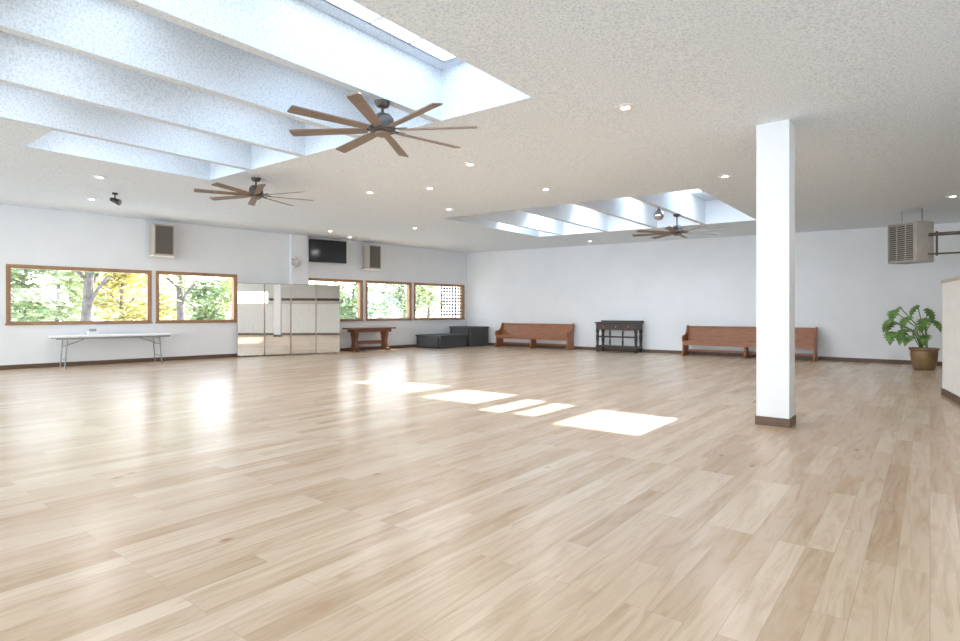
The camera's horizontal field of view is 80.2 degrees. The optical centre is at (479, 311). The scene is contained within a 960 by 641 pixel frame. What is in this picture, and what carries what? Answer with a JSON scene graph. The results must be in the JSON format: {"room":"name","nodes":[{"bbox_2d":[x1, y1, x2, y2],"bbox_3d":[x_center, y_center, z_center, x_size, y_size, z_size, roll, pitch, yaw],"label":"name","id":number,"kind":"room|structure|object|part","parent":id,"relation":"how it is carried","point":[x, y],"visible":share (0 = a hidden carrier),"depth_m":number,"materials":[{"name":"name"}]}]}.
{"room":"community hall","nodes":[
{"label":"community hall","id":0,"kind":"room"},
{"bbox_2d":[0,204,466,364],"bbox_3d":[-8.390,-0.570,15.314,22.000,3.740,0.204,0,0,-45],"label":"wall","id":1,"kind":"structure","parent":0,"point":[28,235],"depth_m":15.29,"materials":[{"name":"white paint"}]},
{"bbox_2d":[5,264,152,325],"bbox_3d":[-9.697,-0.390,13.944,2.995,1.390,0.220,0,0,-45],"label":"window","id":2,"kind":"structure","parent":1,"relation":"in","point":[148,273],"depth_m":13.78,"materials":[{"name":"brown wood"}]},
{"bbox_3d":[-9.630,0.278,13.877,2.995,0.035,0.030,0,0,-45],"label":"sill","id":3,"kind":"part","parent":2,"relation":"part of","materials":[{"name":"brown wood"}]},
{"bbox_2d":[147,224,175,258],"bbox_3d":[-8.317,-1.845,14.884,0.540,0.830,0.475,0,0,-45],"label":"loudspeaker","id":4,"kind":"object","parent":1,"relation":"attached to","point":[161,236],"visible":1,"depth_m":14.70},
{"bbox_2d":[155,225,172,253],"bbox_3d":[-8.155,-1.860,14.720,0.410,0.720,0.015,0,0,-45],"label":"grille","id":5,"kind":"object","parent":4,"relation":"attached to","point":[163,233],"depth_m":14.72,"materials":[{"name":"fabric"}]},
{"bbox_2d":[155,271,236,323],"bbox_3d":[-7.829,-0.390,15.802,2.170,1.390,0.220,0,0,-45],"label":"window","id":6,"kind":"structure","parent":1,"relation":"in","point":[233,276],"depth_m":15.79,"materials":[{"name":"brown wood"}]},
{"bbox_3d":[-7.762,0.278,15.735,2.170,0.035,0.030,0,0,-45],"label":"sill","id":7,"kind":"part","parent":6,"relation":"part of","materials":[{"name":"brown wood"}]},
{"bbox_2d":[0,344,415,369],"bbox_3d":[-8.313,1.250,15.236,22.000,0.100,0.021,0,0,-45],"label":"baseboard","id":8,"kind":"structure","parent":1,"relation":"attached to","point":[79,363],"depth_m":14.62,"materials":[{"name":"wood"}]},
{"bbox_2d":[290,256,301,269],"bbox_3d":[-5.672,-1.508,17.490,0.356,0.418,0.229,0,0,-45],"label":"wall fan","id":9,"kind":"object","parent":1,"relation":"attached to","point":[296,262],"visible":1,"depth_m":17.45,"materials":[{"name":"white paint"}]},
{"bbox_2d":[289,234,307,284],"bbox_3d":[-5.652,-0.549,17.783,0.569,3.698,0.160,0,0,-45],"label":"column","id":10,"kind":"structure","parent":1,"relation":"attached to","point":[298,244],"depth_m":17.71,"materials":[{"name":"white paint"}]},
{"bbox_2d":[309,239,346,263],"bbox_3d":[-4.935,-1.940,18.344,1.240,0.720,0.294,0,0,-37],"label":"television","id":11,"kind":"object","parent":1,"relation":"attached to","point":[326,251],"visible":1,"depth_m":18.21,"materials":[{"name":"black metal"}]},
{"bbox_2d":[308,278,363,320],"bbox_3d":[-4.797,-0.390,18.817,2.124,1.390,0.220,0,0,-45],"label":"window","id":12,"kind":"structure","parent":1,"relation":"in","point":[360,282],"depth_m":19.38,"materials":[{"name":"brown wood"}]},
{"bbox_2d":[361,245,381,270],"bbox_3d":[-3.712,-1.845,19.463,0.540,0.830,0.475,0,0,-45],"label":"loudspeaker","id":13,"kind":"object","parent":1,"relation":"attached to","point":[371,253],"visible":1,"depth_m":19.29,"materials":[{"name":"plastic"}]},
{"bbox_2d":[370,246,379,267],"bbox_3d":[-3.550,-1.860,19.300,0.410,0.720,0.015,0,0,-45],"label":"grille","id":14,"kind":"object","parent":13,"relation":"attached to","point":[374,250],"depth_m":19.29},
{"bbox_2d":[366,280,412,320],"bbox_3d":[-3.269,-0.390,20.337,2.022,1.390,0.220,0,0,-45],"label":"window","id":15,"kind":"structure","parent":1,"relation":"in","point":[409,284],"depth_m":20.51,"materials":[{"name":"brown wood"}]},
{"bbox_3d":[-3.202,0.278,20.269,2.022,0.035,0.030,0,0,-45],"label":"sill","id":16,"kind":"part","parent":15,"relation":"part of","materials":[{"name":"brown wood"}]},
{"bbox_2d":[414,283,464,319],"bbox_3d":[-1.580,-0.390,22.016,2.596,1.390,0.220,0,0,-45],"label":"window","id":17,"kind":"structure","parent":1,"relation":"in","point":[462,287],"depth_m":22.43,"materials":[{"name":"brown wood"}]},
{"bbox_3d":[-1.513,0.278,21.949,2.596,0.035,0.030,0,0,-45],"label":"sill","id":18,"kind":"part","parent":17,"relation":"part of","materials":[{"name":"brown wood"}]},
{"bbox_2d":[0,345,959,640],"bbox_3d":[-1.136,1.360,7.841,23.900,0.120,24.900,0,0,38],"label":"floor","id":19,"kind":"structure","parent":0,"point":[489,492],"depth_m":3.97,"materials":[{"name":"brown wood"}]},
{"bbox_2d":[48,333,172,368],"bbox_3d":[-8.973,0.925,13.931,2.472,0.751,0.740,0,0,-45],"label":"folding table","id":20,"kind":"object","parent":19,"relation":"on","point":[136,335],"visible":1,"depth_m":13.56,"materials":[{"name":"white plastic"}]},
{"bbox_3d":[-9.866,0.950,13.438,0.077,0.702,0.028,0,0,-45],"label":"leg","id":21,"kind":"part","parent":20,"relation":"part of","materials":[{"name":"grey metal"}]},
{"bbox_3d":[-9.471,0.950,13.041,0.077,0.702,0.028,0,0,-45],"label":"leg","id":22,"kind":"part","parent":20,"relation":"part of","materials":[{"name":"grey metal"}]},
{"bbox_2d":[87,329,97,334],"bbox_3d":[-9.253,0.475,13.610,0.200,0.150,0.160,0,0,-45],"label":"box","id":23,"kind":"object","parent":20,"relation":"on","point":[90,331],"visible":0.94,"depth_m":13.55,"materials":[{"name":"white paint"}]},
{"bbox_3d":[-8.747,0.610,13.705,2.352,0.040,0.020,0,0,-45],"label":"rail","id":24,"kind":"part","parent":20,"relation":"part of","materials":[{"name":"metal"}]},
{"bbox_3d":[-8.475,0.950,14.822,0.077,0.702,0.028,0,0,-45],"label":"leg","id":25,"kind":"part","parent":20,"relation":"part of","materials":[{"name":"grey metal"}]},
{"bbox_3d":[-8.080,0.950,14.425,0.077,0.702,0.028,0,0,-45],"label":"leg","id":26,"kind":"part","parent":20,"relation":"part of","materials":[{"name":"grey metal"}]},
{"bbox_2d":[237,283,263,356],"bbox_3d":[-6.678,0.230,16.608,0.745,2.140,0.160,0,0,-31],"label":"mirror","id":27,"kind":"object","parent":19,"relation":"on","point":[250,296],"visible":1,"depth_m":16.58,"materials":[{"name":"silver metal"}]},
{"bbox_2d":[265,283,290,355],"bbox_3d":[-6.032,0.230,16.996,0.745,2.140,0.160,0,0,-31],"label":"mirror","id":28,"kind":"object","parent":19,"relation":"on","point":[277,296],"visible":1,"depth_m":16.97,"materials":[{"name":"silver metal"}]},
{"bbox_2d":[291,284,315,354],"bbox_3d":[-5.387,0.230,17.384,0.745,2.140,0.160,0,0,-31],"label":"mirror","id":29,"kind":"object","parent":19,"relation":"on","point":[303,296],"visible":1,"depth_m":17.36,"materials":[{"name":"silver metal"}]},
{"bbox_2d":[316,285,339,353],"bbox_3d":[-4.742,0.230,17.772,0.745,2.140,0.160,0,0,-31],"label":"mirror","id":30,"kind":"object","parent":19,"relation":"on","point":[327,296],"visible":0.99,"depth_m":17.74,"materials":[{"name":"silver metal"}]},
{"bbox_2d":[342,327,395,351],"bbox_3d":[-3.717,0.910,19.229,1.788,0.780,0.560,0,0,-45],"label":"trestle table","id":31,"kind":"object","parent":19,"relation":"on","point":[384,331],"visible":0.98,"depth_m":19.12,"materials":[{"name":"brown wood"}]},
{"bbox_3d":[-4.138,0.935,18.810,0.100,0.730,0.520,0,0,-45],"label":"leg","id":32,"kind":"part","parent":31,"relation":"part of","materials":[{"name":"brown wood"}]},
{"bbox_3d":[-3.296,0.935,19.648,0.100,0.730,0.520,0,0,-45],"label":"leg","id":33,"kind":"part","parent":31,"relation":"part of","materials":[{"name":"brown wood"}]},
{"bbox_2d":[415,334,466,348],"bbox_3d":[-1.420,1.065,21.061,1.230,0.470,1.500,0,0,38],"label":"stage riser","id":34,"kind":"object","parent":19,"relation":"on","point":[436,341],"visible":1,"depth_m":20.58,"materials":[{"name":"fabric"}]},
{"bbox_2d":[449,326,488,346],"bbox_3d":[-0.417,0.930,22.065,1.100,0.740,1.120,0,0,38],"label":"stage riser","id":35,"kind":"object","parent":19,"relation":"on","point":[476,335],"visible":0.86,"depth_m":21.68,"materials":[{"name":"grey carpet"}]},
{"bbox_2d":[494,323,574,349],"bbox_3d":[1.916,0.850,20.516,3.058,0.900,0.580,0,0,38],"label":"pew","id":36,"kind":"object","parent":19,"relation":"on","point":[562,332],"visible":1,"depth_m":20.52,"materials":[{"name":"orange wood"}]},
{"bbox_3d":[0.733,0.850,21.450,0.044,0.900,0.580,0,0,38],"label":"panel","id":37,"kind":"part","parent":36,"relation":"part of","materials":[{"name":"orange wood"}]},
{"bbox_3d":[1.891,0.877,20.485,2.970,0.065,0.400,0,0,38],"label":"seat","id":38,"kind":"part","parent":36,"relation":"part of","materials":[{"name":"orange wood"}]},
{"bbox_3d":[1.922,1.103,20.524,0.050,0.395,0.480,0,0,38],"label":"leg","id":39,"kind":"part","parent":36,"relation":"part of","materials":[{"name":"orange wood"}]},
{"bbox_3d":[2.034,0.690,20.665,2.970,0.460,0.100,0,0,38],"label":"backrest","id":40,"kind":"part","parent":36,"relation":"part of","materials":[{"name":"orange wood"}]},
{"bbox_3d":[2.052,0.440,20.689,2.970,0.040,0.090,0,0,38],"label":"rail","id":41,"kind":"part","parent":36,"relation":"part of","materials":[{"name":"orange wood"}]},
{"bbox_3d":[3.099,0.850,19.582,0.044,0.900,0.580,0,0,38],"label":"panel","id":42,"kind":"part","parent":36,"relation":"part of","materials":[{"name":"orange wood"}]},
{"bbox_2d":[595,320,643,352],"bbox_3d":[4.526,0.790,18.583,1.486,1.020,0.520,0,0,38],"label":"console table","id":43,"kind":"object","parent":19,"relation":"on","point":[604,325],"visible":1,"depth_m":18.36,"materials":[{"name":"black wood"}]},
{"bbox_3d":[3.888,0.935,18.845,0.112,0.730,0.109,0,0,38],"label":"leg","id":44,"kind":"part","parent":43,"relation":"part of","materials":[{"name":"black wood"}]},
{"bbox_3d":[4.130,0.935,19.151,0.112,0.730,0.109,0,0,38],"label":"leg","id":45,"kind":"part","parent":43,"relation":"part of","materials":[{"name":"black wood"}]},
{"bbox_3d":[4.049,0.475,18.671,0.388,0.150,0.013,0,0,38],"label":"drawer","id":46,"kind":"part","parent":43,"relation":"part of","materials":[{"name":"brown wood"}]},
{"bbox_3d":[4.386,0.475,18.405,0.388,0.150,0.013,0,0,38],"label":"drawer","id":47,"kind":"part","parent":43,"relation":"part of","materials":[{"name":"brown wood"}]},
{"bbox_3d":[4.400,0.805,18.424,1.386,0.050,0.025,0,0,38],"label":"rail","id":48,"kind":"part","parent":43,"relation":"part of","materials":[{"name":"black wood"}]},
{"bbox_2d":[598,345,642,348],"bbox_3d":[4.526,1.135,18.583,1.425,0.070,0.460,0,0,38],"label":"shelf","id":49,"kind":"object","parent":43,"relation":"attached to","point":[599,346],"depth_m":18.32,"materials":[{"name":"black wood"}]},
{"bbox_3d":[4.675,0.305,18.771,1.486,0.050,0.040,0,0,38],"label":"rail","id":50,"kind":"part","parent":43,"relation":"part of","materials":[{"name":"black wood"}]},
{"bbox_3d":[4.722,0.475,18.140,0.388,0.150,0.013,0,0,38],"label":"drawer","id":51,"kind":"part","parent":43,"relation":"part of","materials":[{"name":"brown wood"}]},
{"bbox_3d":[4.928,0.935,18.023,0.112,0.730,0.109,0,0,38],"label":"leg","id":52,"kind":"part","parent":43,"relation":"part of","materials":[{"name":"black wood"}]},
{"bbox_3d":[5.170,0.935,18.329,0.112,0.730,0.109,0,0,38],"label":"leg","id":53,"kind":"part","parent":43,"relation":"part of","materials":[{"name":"black wood"}]},
{"bbox_2d":[681,325,817,361],"bbox_3d":[7.517,0.850,16.095,3.447,0.900,0.580,0,0,38],"label":"pew","id":54,"kind":"object","parent":19,"relation":"on","point":[730,336],"visible":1,"depth_m":16.39,"materials":[{"name":"orange wood"}]},
{"bbox_3d":[6.181,0.850,17.149,0.044,0.900,0.580,0,0,38],"label":"panel","id":55,"kind":"part","parent":54,"relation":"part of","materials":[{"name":"orange wood"}]},
{"bbox_3d":[7.523,1.103,16.102,0.050,0.395,0.480,0,0,38],"label":"leg","id":56,"kind":"part","parent":54,"relation":"part of","materials":[{"name":"orange wood"}]},
{"bbox_3d":[7.492,0.877,16.063,3.359,0.065,0.400,0,0,38],"label":"seat","id":57,"kind":"part","parent":54,"relation":"part of","materials":[{"name":"orange wood"}]},
{"bbox_3d":[7.653,0.440,16.267,3.359,0.040,0.090,0,0,38],"label":"rail","id":58,"kind":"part","parent":54,"relation":"part of","materials":[{"name":"orange wood"}]},
{"bbox_3d":[7.635,0.690,16.244,3.359,0.460,0.100,0,0,38],"label":"backrest","id":59,"kind":"part","parent":54,"relation":"part of","materials":[{"name":"orange wood"}]},
{"bbox_3d":[8.852,0.850,15.040,0.044,0.900,0.580,0,0,38],"label":"panel","id":60,"kind":"part","parent":54,"relation":"part of","materials":[{"name":"orange wood"}]},
{"bbox_2d":[755,120,795,427],"bbox_3d":[3.442,-0.432,6.635,0.364,3.463,0.364,0,0,38],"label":"column","id":61,"kind":"structure","parent":19,"relation":"on","point":[775,141],"depth_m":6.50,"materials":[{"name":"white paint"}]},
{"bbox_3d":[3.442,1.250,6.635,0.364,0.100,0.364,0,0,38],"label":"trim","id":62,"kind":"part","parent":61,"relation":"part of","materials":[{"name":"wood"}]},
{"bbox_2d":[882,304,941,369],"bbox_3d":[9.669,0.565,12.780,1.317,1.470,0.690,0,0,-6],"label":"potted plant","id":63,"kind":"object","parent":19,"relation":"on","point":[922,358],"visible":1,"depth_m":12.70,"materials":[{"name":"green plant"}]},
{"bbox_3d":[10.038,1.055,12.887,0.560,0.490,0.560,0,0,38],"label":"pot","id":64,"kind":"part","parent":63,"relation":"part of","materials":[{"name":"brown metal"}]},
{"bbox_2d":[941,276,959,404],"bbox_3d":[5.632,0.400,5.154,0.840,1.800,9.020,0,0,29],"label":"half wall","id":65,"kind":"structure","parent":19,"relation":"on","point":[950,389],"depth_m":8.48,"materials":[{"name":"paint"}]},
{"bbox_2d":[0,0,959,252],"bbox_3d":[-1.136,-2.237,7.841,23.900,0.406,24.900,0,0,38],"label":"ceiling","id":66,"kind":"structure","parent":0,"point":[869,90],"depth_m":7.05,"materials":[{"name":"paint"}]},
{"bbox_2d":[92,176,106,178],"bbox_3d":[-6.561,-2.323,9.841,0.220,0.016,0.220,0,0,38],"label":"recessed light","id":67,"kind":"object","parent":66,"relation":"in","point":[97,177],"visible":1,"depth_m":9.82,"materials":[{"name":"white"}]},
{"bbox_2d":[110,193,121,204],"bbox_3d":[-7.212,-2.232,11.278,0.212,0.245,0.120,0,0,4],"label":"spotlight","id":68,"kind":"object","parent":66,"relation":"hanging from","point":[114,200],"visible":1,"depth_m":11.24,"materials":[{"name":"black metal"}]},
{"bbox_2d":[194,177,312,205],"bbox_3d":[-3.834,-2.111,9.756,1.798,0.365,1.798,0,0,41],"label":"ceiling fan","id":69,"kind":"object","parent":66,"relation":"hanging from","point":[255,192],"visible":1,"depth_m":9.64,"materials":[{"name":"wood"}]},
{"bbox_3d":[-4.330,-1.994,9.506,0.788,0.038,0.121,0,0,-27],"label":"blade","id":70,"kind":"part","parent":69,"relation":"part of","materials":[{"name":"wood"}]},
{"bbox_3d":[-4.362,-1.994,9.931,0.788,0.038,0.121,0,0,18],"label":"blade","id":71,"kind":"part","parent":69,"relation":"part of","materials":[{"name":"wood"}]},
{"bbox_3d":[-4.008,-1.994,9.228,0.121,0.038,0.788,0,0,18],"label":"blade","id":72,"kind":"part","parent":69,"relation":"part of","materials":[{"name":"wood"}]},
{"bbox_3d":[-4.084,-1.994,10.252,0.121,0.038,0.788,0,0,-27],"label":"blade","id":73,"kind":"part","parent":69,"relation":"part of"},
{"bbox_3d":[-3.584,-1.994,9.260,0.121,0.038,0.788,0,0,-27],"label":"blade","id":74,"kind":"part","parent":69,"relation":"part of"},
{"bbox_3d":[-3.659,-1.994,10.284,0.121,0.038,0.788,0,0,18],"label":"blade","id":75,"kind":"part","parent":69,"relation":"part of","materials":[{"name":"wood"}]},
{"bbox_3d":[-3.306,-1.994,9.582,0.788,0.038,0.121,0,0,18],"label":"blade","id":76,"kind":"part","parent":69,"relation":"part of","materials":[{"name":"wood"}]},
{"bbox_3d":[-3.337,-1.994,10.006,0.788,0.038,0.121,0,0,-27],"label":"blade","id":77,"kind":"part","parent":69,"relation":"part of","materials":[{"name":"wood"}]},
{"bbox_2d":[25,0,530,179],"bbox_3d":[-3.530,-2.497,6.099,6.780,0.606,4.680,0,0,38],"label":"skylight well","id":78,"kind":"structure","parent":66,"relation":"attached to","point":[465,89],"depth_m":7.37,"materials":[{"name":"paint"}]},
{"bbox_2d":[0,83,250,169],"bbox_3d":[-5.139,-2.543,7.370,0.120,0.514,4.600,0,0,38],"label":"beam","id":79,"kind":"structure","parent":78,"relation":"attached to","point":[17,104],"depth_m":7.62,"materials":[{"name":"paint"}]},
{"bbox_2d":[0,31,304,156],"bbox_3d":[-4.001,-2.531,6.471,0.120,0.539,4.600,0,0,38],"label":"beam","id":80,"kind":"structure","parent":78,"relation":"attached to","point":[25,63],"depth_m":6.49,"materials":[{"name":"paint"}]},
{"bbox_2d":[0,0,368,137],"bbox_3d":[-2.902,-2.519,5.604,0.120,0.563,4.600,0,0,38],"label":"beam","id":81,"kind":"structure","parent":78,"relation":"attached to","point":[112,32],"depth_m":5.45,"materials":[{"name":"paint"}]},
{"bbox_2d":[114,0,440,121],"bbox_3d":[-1.921,-2.508,4.829,0.120,0.584,4.600,0,0,38],"label":"beam","id":82,"kind":"structure","parent":78,"relation":"attached to","point":[297,35],"depth_m":5.24,"materials":[{"name":"paint"}]},
{"bbox_2d":[287,92,476,156],"bbox_3d":[-1.027,-2.034,6.009,1.892,0.365,1.892,0,0,-17],"label":"ceiling fan","id":83,"kind":"object","parent":82,"relation":"hanging from","point":[382,125],"visible":1,"depth_m":5.92,"materials":[{"name":"wood"}]},
{"bbox_3d":[-1.477,-1.917,5.636,0.830,0.038,0.128,0,0,-40],"label":"blade","id":84,"kind":"part","parent":83,"relation":"part of","materials":[{"name":"wood"}]},
{"bbox_3d":[-1.610,-1.917,6.063,0.830,0.038,0.128,0,0,5],"label":"blade","id":85,"kind":"part","parent":83,"relation":"part of","materials":[{"name":"wood"}]},
{"bbox_3d":[-1.401,-1.917,6.459,0.128,0.038,0.830,0,0,-40],"label":"blade","id":86,"kind":"part","parent":83,"relation":"part of","materials":[{"name":"wood"}]},
{"bbox_3d":[-1.081,-1.917,5.427,0.128,0.038,0.830,0,0,5],"label":"blade","id":87,"kind":"part","parent":83,"relation":"part of","materials":[{"name":"wood"}]},
{"bbox_3d":[-0.973,-1.917,6.592,0.128,0.038,0.830,0,0,5],"label":"blade","id":88,"kind":"part","parent":83,"relation":"part of","materials":[{"name":"wood"}]},
{"bbox_3d":[-0.654,-1.917,5.559,0.128,0.038,0.830,0,0,-40],"label":"blade","id":89,"kind":"part","parent":83,"relation":"part of","materials":[{"name":"wood"}]},
{"bbox_3d":[-0.577,-1.917,6.383,0.830,0.038,0.128,0,0,-40],"label":"blade","id":90,"kind":"part","parent":83,"relation":"part of","materials":[{"name":"wood"}]},
{"bbox_3d":[-0.445,-1.917,5.955,0.830,0.038,0.128,0,0,5],"label":"blade","id":91,"kind":"part","parent":83,"relation":"part of","materials":[{"name":"wood"}]},
{"bbox_2d":[323,0,454,61],"bbox_3d":[-0.749,-2.820,5.273,0.850,0.040,2.190,0,0,38],"label":"window","id":92,"kind":"structure","parent":78,"relation":"attached to","point":[335,3],"depth_m":5.70,"materials":[{"name":"white paint"}]},
{"bbox_2d":[424,187,435,189],"bbox_3d":[-0.912,-2.253,10.395,0.220,0.016,0.220,0,0,38],"label":"recessed light","id":93,"kind":"object","parent":66,"relation":"in","point":[426,188],"visible":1,"depth_m":10.38,"materials":[{"name":"white"}]},
{"bbox_2d":[463,162,476,166],"bbox_3d":[-0.151,-2.224,8.597,0.220,0.016,0.220,0,0,38],"label":"recessed light","id":94,"kind":"object","parent":66,"relation":"in","point":[468,164],"visible":1,"depth_m":8.57,"materials":[{"name":"white"}]},
{"bbox_2d":[540,188,551,190],"bbox_3d":[1.198,-2.225,10.346,0.220,0.016,0.220,0,0,38],"label":"recessed light","id":95,"kind":"object","parent":66,"relation":"in","point":[541,189],"visible":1,"depth_m":10.33,"materials":[{"name":"white"}]},
{"bbox_2d":[443,191,754,236],"bbox_3d":[2.843,-2.498,13.809,6.230,0.605,4.480,0,0,38],"label":"skylight","id":96,"kind":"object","parent":66,"relation":"attached to","point":[717,211],"depth_m":14.98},
{"bbox_2d":[466,210,562,234],"bbox_3d":[1.058,-2.543,15.219,0.120,0.514,4.400,0,0,38],"label":"beam","id":97,"kind":"structure","parent":96,"relation":"attached to","point":[512,217],"depth_m":15.33,"materials":[{"name":"paint"}]},
{"bbox_2d":[518,204,607,231],"bbox_3d":[2.196,-2.531,14.320,0.120,0.539,4.400,0,0,38],"label":"beam","id":98,"kind":"structure","parent":96,"relation":"attached to","point":[569,213],"depth_m":14.52,"materials":[{"name":"paint"}]},
{"bbox_2d":[572,197,656,227],"bbox_3d":[3.294,-2.519,13.453,0.120,0.563,4.400,0,0,38],"label":"beam","id":99,"kind":"structure","parent":96,"relation":"attached to","point":[626,208],"depth_m":13.66,"materials":[{"name":"paint"}]},
{"bbox_2d":[630,191,705,223],"bbox_3d":[4.276,-2.508,12.678,0.120,0.584,4.400,0,0,38],"label":"beam","id":100,"kind":"structure","parent":96,"relation":"attached to","point":[691,207],"depth_m":12.92,"materials":[{"name":"paint"}]},
{"bbox_2d":[653,207,663,219],"bbox_3d":[3.780,-2.076,12.050,0.220,0.280,0.220,0,0,38],"label":"ball","id":101,"kind":"object","parent":100,"relation":"hanging from","point":[658,215],"visible":1,"depth_m":11.98,"materials":[{"name":"silver metal"}]},
{"bbox_2d":[632,214,724,238],"bbox_3d":[4.461,-1.974,12.913,1.892,0.485,1.892,0,0,8],"label":"ceiling fan","id":102,"kind":"object","parent":100,"relation":"hanging from","point":[676,230],"visible":1,"depth_m":12.84,"materials":[{"name":"wood"}]},
{"bbox_3d":[3.956,-1.796,13.208,0.830,0.038,0.128,0,0,30],"label":"blade","id":103,"kind":"part","parent":102,"relation":"part of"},
{"bbox_3d":[3.896,-1.796,12.765,0.830,0.038,0.128,0,0,-15],"label":"blade","id":104,"kind":"part","parent":102,"relation":"part of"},
{"bbox_3d":[4.313,-1.796,13.479,0.128,0.038,0.830,0,0,-15],"label":"blade","id":105,"kind":"part","parent":102,"relation":"part of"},
{"bbox_3d":[4.166,-1.796,12.408,0.128,0.038,0.830,0,0,30],"label":"blade","id":106,"kind":"part","parent":102,"relation":"part of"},
{"bbox_3d":[4.967,-1.796,12.618,0.830,0.038,0.128,0,0,30],"label":"blade","id":107,"kind":"part","parent":102,"relation":"part of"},
{"bbox_2d":[614,103,635,111],"bbox_3d":[1.544,-2.175,6.070,0.220,0.016,0.220,0,0,38],"label":"recessed light","id":108,"kind":"object","parent":66,"relation":"in","point":[624,107],"visible":1,"depth_m":6.05,"materials":[{"name":"white paint"}]},
{"bbox_2d":[718,174,731,177],"bbox_3d":[3.933,-2.175,9.152,0.220,0.016,0.220,0,0,38],"label":"recessed light","id":109,"kind":"object","parent":66,"relation":"in","point":[725,175],"visible":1,"depth_m":9.13,"materials":[{"name":"white"}]},
{"bbox_2d":[888,208,959,263],"bbox_3d":[10.071,-1.588,10.956,0.760,1.114,3.668,0,0,-43],"label":"heater","id":110,"kind":"object","parent":66,"relation":"hanging from","point":[912,242],"visible":1,"depth_m":11.74,"materials":[{"name":"beige metal"}]},
{"bbox_2d":[889,223,912,261],"bbox_3d":[8.835,-1.452,11.947,0.008,0.740,0.540,0,0,-14],"label":"grille","id":111,"kind":"object","parent":110,"relation":"attached to","point":[900,234],"depth_m":11.94,"materials":[{"name":"metal"}]},
{"bbox_3d":[9.067,-1.452,12.004,0.470,0.840,0.620,0,0,-14],"label":"casing","id":112,"kind":"part","parent":110,"relation":"part of","materials":[{"name":"beige metal"}]},
{"bbox_2d":[946,195,959,197],"bbox_3d":[8.701,-2.126,10.486,0.220,0.016,0.220,0,0,38],"label":"recessed light","id":113,"kind":"object","parent":66,"relation":"in","point":[950,196],"visible":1,"depth_m":10.47,"materials":[{"name":"white"}]},
{"bbox_2d":[467,223,959,361],"bbox_3d":[7.634,-0.560,16.690,21.100,3.720,0.200,0,0,38],"label":"wall","id":114,"kind":"structure","parent":0,"point":[846,286],"depth_m":17.25,"materials":[{"name":"white paint"}]},
{"bbox_2d":[488,343,941,365],"bbox_3d":[7.605,1.250,16.573,20.600,0.100,0.020,0,0,38],"label":"baseboard","id":115,"kind":"structure","parent":114,"relation":"attached to","point":[890,361],"depth_m":16.95,"materials":[{"name":"wood"}]},
{"label":"outside","id":116,"kind":"structure","parent":0,"visible":0},
{"label":"ground","id":117,"kind":"structure","parent":116,"visible":0},
{"bbox_2d":[11,268,68,321],"bbox_3d":[-16.838,-0.636,21.021,3.208,4.480,2.621,0,0,-16],"label":"tree","id":118,"kind":"object","parent":117,"relation":"on","point":[19,287],"visible":0.45,"depth_m":20.85,"materials":[{"name":"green plant"}]},
{"bbox_2d":[13,271,104,320],"bbox_3d":[-20.056,-0.486,26.985,3.379,4.178,3.629,0,0,38],"label":"tree","id":119,"kind":"object","parent":117,"relation":"on","point":[72,288],"visible":0.6,"depth_m":26.99,"materials":[{"name":"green plant"}]},
{"bbox_2d":[60,270,108,320],"bbox_3d":[-14.044,-0.711,20.523,2.508,4.661,2.472,0,0,38],"label":"tree","id":120,"kind":"object","parent":117,"relation":"on","point":[89,278],"visible":0.12,"depth_m":20.28,"materials":[{"name":"grey plant"}]},
{"bbox_2d":[81,272,164,320],"bbox_3d":[-15.535,-0.529,24.936,3.493,4.265,3.094,0,0,38],"label":"tree","id":121,"kind":"object","parent":117,"relation":"on","point":[118,278],"visible":0.61,"depth_m":24.72,"materials":[{"name":"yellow plant"}]},
{"bbox_2d":[112,273,192,319],"bbox_3d":[-19.140,-0.804,33.236,3.584,4.816,4.197,0,0,38],"label":"tree","id":122,"kind":"object","parent":117,"relation":"on","point":[142,278],"visible":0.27,"depth_m":33.27,"materials":[{"name":"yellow plant"}]},
{"bbox_2d":[160,275,201,319],"bbox_3d":[-11.896,-0.857,22.532,2.483,4.958,2.250,0,0,38],"label":"tree","id":123,"kind":"object","parent":117,"relation":"on","point":[179,279],"visible":0.3,"depth_m":22.57,"materials":[{"name":"grey plant"}]},
{"bbox_2d":[11,271,383,321],"bbox_3d":[-35.329,-0.639,39.244,68.998,6.328,6.066,0,0,-45],"label":"hedge","id":124,"kind":"object","parent":117,"relation":"on","point":[49,283],"visible":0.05,"depth_m":46.30,"materials":[{"name":"green plant"}]},
{"bbox_2d":[183,276,231,319],"bbox_3d":[-13.731,-0.225,28.988,2.483,3.660,3.310,0,0,-19],"label":"tree","id":125,"kind":"object","parent":117,"relation":"on","point":[211,312],"visible":0.66,"depth_m":28.50,"materials":[{"name":"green plant"}]},
{"bbox_2d":[208,277,231,319],"bbox_3d":[-14.682,-0.720,33.944,2.801,4.646,2.983,0,0,-23],"label":"tree","id":126,"kind":"object","parent":117,"relation":"on","point":[230,284],"visible":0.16,"depth_m":33.80,"materials":[{"name":"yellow plant"}]},
{"bbox_2d":[340,283,388,318],"bbox_3d":[-7.107,-0.762,31.865,3.481,4.732,3.361,0,0,38],"label":"tree","id":127,"kind":"object","parent":117,"relation":"on","point":[347,304],"visible":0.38,"depth_m":31.27,"materials":[{"name":"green plant"}]},
{"bbox_2d":[354,291,406,317],"bbox_3d":[-8.168,-0.050,48.000,4.800,3.300,3.600,0,0,-45],"label":"building","id":128,"kind":"structure","parent":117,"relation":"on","point":[371,295],"depth_m":46.61,"materials":[{"name":"white"}]},
{"bbox_2d":[378,284,422,317],"bbox_3d":[-5.263,-0.877,40.006,3.519,4.961,4.073,0,0,38],"label":"tree","id":129,"kind":"object","parent":117,"relation":"on","point":[401,288],"visible":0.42,"depth_m":39.69,"materials":[{"name":"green plant"}]},
{"bbox_2d":[402,285,442,317],"bbox_3d":[-3.281,-0.651,34.018,2.726,4.510,3.647,0,0,-12],"label":"tree","id":130,"kind":"object","parent":117,"relation":"on","point":[423,297],"visible":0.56,"depth_m":33.33,"materials":[{"name":"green plant"}]}
]}

